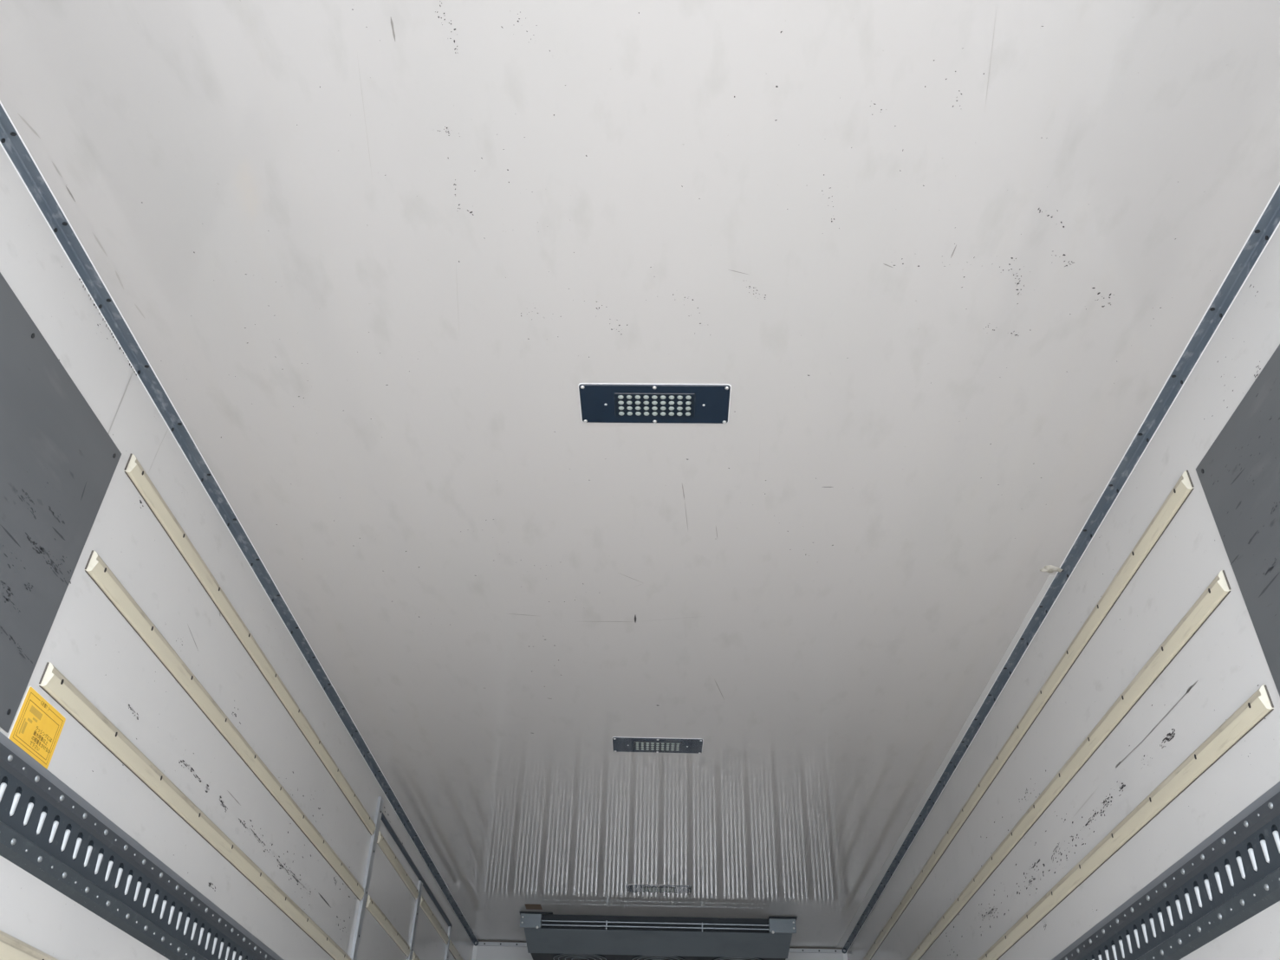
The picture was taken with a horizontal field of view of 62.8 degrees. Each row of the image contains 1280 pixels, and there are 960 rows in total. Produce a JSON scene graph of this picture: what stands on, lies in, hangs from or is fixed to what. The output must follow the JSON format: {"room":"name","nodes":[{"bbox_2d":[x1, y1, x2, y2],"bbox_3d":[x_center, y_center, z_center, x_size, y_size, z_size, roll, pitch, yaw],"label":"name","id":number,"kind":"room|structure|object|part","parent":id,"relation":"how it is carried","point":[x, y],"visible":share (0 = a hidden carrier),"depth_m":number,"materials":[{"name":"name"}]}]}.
{"room":"cargo space","nodes":[
{"label":"cargo space","id":0,"kind":"room"},
{"bbox_2d":[0,144,473,959],"bbox_3d":[-1.146,1.694,2.945,0.060,2.402,7.206,1,-37,2],"label":"wall","id":1,"kind":"structure","parent":0,"point":[88,640],"depth_m":2.49,"materials":[{"name":"grey"}]},
{"bbox_2d":[0,930,58,959],"bbox_3d":[-1.119,1.300,2.488,0.014,0.049,2.907,1,-37,2],"label":"batten","id":2,"kind":"object","parent":1,"relation":"attached to","point":[11,948],"visible":1,"depth_m":1.90,"materials":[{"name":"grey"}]},
{"bbox_2d":[7,685,65,768],"bbox_3d":[-1.132,0.468,1.971,0.001,0.109,0.149,1,-37,2],"label":"warning sticker","id":3,"kind":"object","parent":1,"relation":"attached to","point":[37,727],"visible":1,"depth_m":1.97,"materials":[{"name":"yellow"}]},
{"bbox_2d":[0,272,121,733],"bbox_3d":[-1.142,-0.395,1.276,0.004,0.636,1.993,1,-37,2],"label":"steel plate","id":4,"kind":"object","parent":1,"relation":"attached to","point":[58,462],"visible":1,"depth_m":1.95,"materials":[{"name":"grey metal"}]},
{"bbox_2d":[0,732,283,959],"bbox_3d":[-1.109,1.229,2.758,0.018,0.173,2.468,1,-37,2],"label":"rail","id":5,"kind":"object","parent":1,"relation":"attached to","point":[48,830],"visible":1,"depth_m":2.19,"materials":[{"name":"metal"}]},
{"bbox_2d":[38,662,351,959],"bbox_3d":[-1.104,1.089,2.952,0.014,0.049,2.415,1,-37,2],"label":"batten","id":6,"kind":"object","parent":1,"relation":"attached to","point":[52,681],"visible":1,"depth_m":2.48,"materials":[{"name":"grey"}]},
{"bbox_2d":[84,550,363,900],"bbox_3d":[-1.098,0.886,3.104,0.014,0.049,2.415,1,-37,2],"label":"batten","id":7,"kind":"object","parent":1,"relation":"attached to","point":[95,568],"visible":1,"depth_m":2.66,"materials":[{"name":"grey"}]},
{"bbox_2d":[0,100,478,945],"bbox_3d":[-1.076,0.727,3.630,0.026,0.026,7.146,1,-37,2],"label":"trim","id":8,"kind":"structure","parent":1,"relation":"attached to","point":[11,142],"depth_m":2.49,"materials":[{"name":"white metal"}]},
{"bbox_2d":[124,453,375,835],"bbox_3d":[-1.092,0.683,3.256,0.014,0.049,2.415,1,-37,2],"label":"batten","id":9,"kind":"object","parent":1,"relation":"attached to","point":[133,470],"visible":1,"depth_m":2.83,"materials":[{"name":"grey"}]},
{"bbox_2d":[350,796,383,959],"bbox_3d":[-1.095,2.223,3.652,0.014,2.264,0.050,1,-37,2],"label":"post","id":10,"kind":"object","parent":1,"relation":"attached to","point":[380,804],"visible":1,"depth_m":4.12,"materials":[{"name":"silver metal"}]},
{"bbox_2d":[356,819,418,959],"bbox_3d":[-1.093,2.517,4.018,0.002,2.172,0.888,1,-37,2],"label":"door","id":11,"kind":"structure","parent":1,"relation":"in","point":[386,889],"depth_m":4.46,"materials":[{"name":"white metal"}]},
{"bbox_2d":[376,831,418,899],"bbox_3d":[-1.063,1.714,4.634,0.014,0.049,0.842,1,-37,2],"label":"batten","id":12,"kind":"object","parent":11,"relation":"attached to","point":[382,843],"visible":0.97,"depth_m":4.58,"materials":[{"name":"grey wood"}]},
{"bbox_2d":[365,895,410,956],"bbox_3d":[-1.069,1.917,4.483,0.014,0.049,0.842,1,-37,2],"label":"batten","id":13,"kind":"object","parent":1,"relation":"attached to","point":[373,908],"visible":0.97,"depth_m":4.43,"materials":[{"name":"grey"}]},
{"bbox_2d":[407,880,422,959],"bbox_3d":[-1.080,2.812,4.383,0.014,2.195,0.050,1,-37,2],"label":"post","id":14,"kind":"object","parent":1,"relation":"attached to","point":[420,884],"visible":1,"depth_m":4.92,"materials":[{"name":"silver metal"}]},
{"bbox_2d":[411,951,420,959],"bbox_3d":[-1.054,2.456,5.203,0.014,0.049,0.792,1,-37,2],"label":"batten","id":15,"kind":"object","parent":1,"relation":"attached to","point":[414,956],"visible":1,"depth_m":4.92,"materials":[{"name":"grey"}]},
{"bbox_2d":[380,812,452,927],"bbox_3d":[-1.055,1.913,5.038,0.012,0.023,1.800,1,-37,2],"label":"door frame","id":16,"kind":"structure","parent":1,"relation":"attached to","point":[383,819],"depth_m":4.88,"materials":[{"name":"grey metal"}]},
{"bbox_2d":[413,885,448,959],"bbox_3d":[-1.078,3.059,4.744,0.002,2.172,0.825,1,-37,2],"label":"door","id":17,"kind":"structure","parent":1,"relation":"in","point":[428,944],"depth_m":5.24,"materials":[{"name":"white metal"}]},
{"bbox_2d":[419,895,448,944],"bbox_3d":[-1.048,2.253,5.355,0.014,0.049,0.792,1,-37,2],"label":"batten","id":18,"kind":"object","parent":17,"relation":"attached to","point":[423,905],"visible":0.94,"depth_m":5.32,"materials":[{"name":"grey"}]},
{"bbox_2d":[444,926,451,959],"bbox_3d":[-1.065,3.329,5.081,0.014,2.204,0.037,1,-37,2],"label":"post","id":19,"kind":"object","parent":1,"relation":"attached to","point":[450,927],"visible":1,"depth_m":5.67,"materials":[{"name":"silver metal"}]},
{"bbox_2d":[448,940,463,959],"bbox_3d":[-1.034,2.765,6.039,0.014,0.049,0.772,1,-37,2],"label":"batten","id":20,"kind":"object","parent":1,"relation":"attached to","point":[452,949],"visible":0.93,"depth_m":5.86,"materials":[{"name":"grey"}]},
{"bbox_2d":[0,0,1279,948],"bbox_3d":[0.132,0.721,3.646,2.561,0.060,7.206,1,-37,2],"label":"ceiling","id":21,"kind":"structure","parent":0,"point":[942,263],"depth_m":2.23,"materials":[{"name":"grey"}]},
{"bbox_2d":[524,903,542,909],"bbox_3d":[-0.594,2.382,5.846,0.090,0.001,0.105,1,-37,2],"label":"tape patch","id":22,"kind":"object","parent":21,"relation":"attached to","point":[528,906],"visible":1,"depth_m":5.85,"materials":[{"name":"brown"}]},
{"bbox_2d":[578,383,731,423],"bbox_3d":[0.034,-0.172,2.398,0.344,0.009,0.136,1,-37,2],"label":"recessed light","id":23,"kind":"object","parent":21,"relation":"in","point":[599,402],"visible":1,"depth_m":2.39,"materials":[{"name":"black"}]},
{"bbox_3d":[0.034,-0.171,2.398,0.184,0.003,0.082,1,-37,2],"label":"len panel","id":24,"kind":"part","parent":23,"relation":"part of","materials":[{"name":"black"}]},
{"bbox_2d":[611,736,703,753],"bbox_3d":[0.067,1.010,3.978,0.344,0.009,0.136,1,-37,1],"label":"recessed light","id":25,"kind":"object","parent":21,"relation":"in","point":[620,744],"visible":1,"depth_m":3.97,"materials":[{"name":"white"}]},
{"bbox_3d":[0.067,1.010,3.978,0.184,0.003,0.082,1,-37,1],"label":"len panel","id":26,"kind":"part","parent":25,"relation":"part of","materials":[{"name":"black"}]},
{"bbox_2d":[519,911,796,959],"bbox_3d":[0.104,2.714,6.137,1.559,0.152,0.710,1,-37,2],"label":"refrigeration unit","id":27,"kind":"object","parent":21,"relation":"attached to","point":[549,936],"visible":1,"depth_m":5.94,"materials":[{"name":"grey metal"}]},
{"bbox_3d":[-0.603,2.496,5.918,0.093,0.074,0.054,1,-37,2],"label":"plate","id":28,"kind":"part","parent":27,"relation":"part of","materials":[{"name":"grey metal"}]},
{"bbox_3d":[0.786,2.508,5.880,0.124,0.074,0.054,1,-37,2],"label":"plate","id":29,"kind":"part","parent":27,"relation":"part of","materials":[{"name":"grey metal"}]},
{"bbox_2d":[625,884,691,894],"bbox_3d":[0.099,2.151,5.503,0.344,0.009,0.136,1,-37,2],"label":"recessed light","id":30,"kind":"object","parent":21,"relation":"in","point":[630,888],"visible":1,"depth_m":5.49,"materials":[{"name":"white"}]},
{"bbox_3d":[0.099,2.151,5.503,0.184,0.003,0.082,1,-37,2],"label":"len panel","id":31,"kind":"part","parent":30,"relation":"part of","materials":[{"name":"black"}]},
{"bbox_2d":[836,574,1054,948],"bbox_3d":[1.185,1.569,4.688,0.037,0.001,4.346,1,-37,2],"label":"strip","id":32,"kind":"object","parent":21,"relation":"attached to","point":[1049,579],"visible":1,"depth_m":4.07,"materials":[{"name":"white metal"}]},
{"bbox_2d":[1039,565,1062,573],"bbox_3d":[1.149,0.250,2.918,0.064,0.010,0.034,1,-37,2],"label":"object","id":33,"kind":"object","parent":21,"relation":"attached to","point":[1050,568],"visible":1,"depth_m":2.92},
{"bbox_2d":[474,942,846,959],"bbox_3d":[0.091,3.842,5.769,2.297,2.400,0.068,1,-37,2],"label":"wall","id":34,"kind":"structure","parent":0,"point":[483,952],"depth_m":6.44,"materials":[{"name":"white"}]},
{"bbox_2d":[471,945,477,959],"bbox_3d":[-1.045,3.808,5.784,0.024,2.320,0.004,1,-37,2],"label":"trim","id":35,"kind":"structure","parent":34,"relation":"attached to","point":[474,952],"depth_m":6.45,"materials":[{"name":"white metal"}]},
{"bbox_2d":[475,940,844,953],"bbox_3d":[0.119,2.876,6.455,2.273,0.030,0.008,1,-37,2],"label":"trim","id":36,"kind":"structure","parent":34,"relation":"attached to","point":[518,944],"depth_m":6.44,"materials":[{"name":"silver metal"}]},
{"bbox_2d":[843,953,847,959],"bbox_3d":[1.227,3.828,5.721,0.024,2.320,0.004,1,-37,2],"label":"trim","id":37,"kind":"structure","parent":34,"relation":"attached to","point":[845,957],"depth_m":6.40,"materials":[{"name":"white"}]},
{"bbox_2d":[846,224,1279,959],"bbox_3d":[1.210,1.692,2.897,0.060,2.459,7.206,1,-37,2],"label":"wall","id":38,"kind":"structure","parent":0,"point":[1224,664],"depth_m":2.53,"materials":[{"name":"grey"}]},
{"bbox_2d":[862,470,1194,959],"bbox_3d":[1.213,1.515,4.268,0.014,0.049,5.070,1,-37,2],"label":"batten","id":39,"kind":"object","parent":38,"relation":"attached to","point":[1184,486],"visible":1,"depth_m":2.94,"materials":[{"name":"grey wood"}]},
{"bbox_2d":[842,181,1279,952],"bbox_3d":[1.194,0.746,3.567,0.026,0.026,7.146,1,-37,2],"label":"trim","id":40,"kind":"structure","parent":38,"relation":"attached to","point":[1268,223],"depth_m":2.58,"materials":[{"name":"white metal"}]},
{"bbox_2d":[907,570,1231,959],"bbox_3d":[1.207,1.717,4.117,0.014,0.049,5.070,1,-37,2],"label":"batten","id":41,"kind":"object","parent":38,"relation":"attached to","point":[1219,588],"visible":1,"depth_m":2.68,"materials":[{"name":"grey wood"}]},
{"bbox_2d":[977,684,1273,959],"bbox_3d":[1.201,1.918,3.967,0.014,0.049,5.070,1,-37,2],"label":"batten","id":42,"kind":"object","parent":38,"relation":"attached to","point":[1255,709],"visible":1,"depth_m":2.40,"materials":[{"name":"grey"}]},
{"bbox_2d":[1051,781,1279,959],"bbox_3d":[1.190,1.980,3.673,0.018,0.173,4.945,1,-37,2],"label":"rail","id":43,"kind":"object","parent":38,"relation":"attached to","point":[1232,876],"visible":1,"depth_m":2.16,"materials":[{"name":"metal"}]},
{"bbox_2d":[1195,344,1279,696],"bbox_3d":[1.150,-0.367,1.232,0.004,0.646,2.033,1,-37,2],"label":"steel plate","id":44,"kind":"object","parent":38,"relation":"attached to","point":[1238,475],"visible":1,"depth_m":1.99,"materials":[{"name":"grey metal"}]}
]}

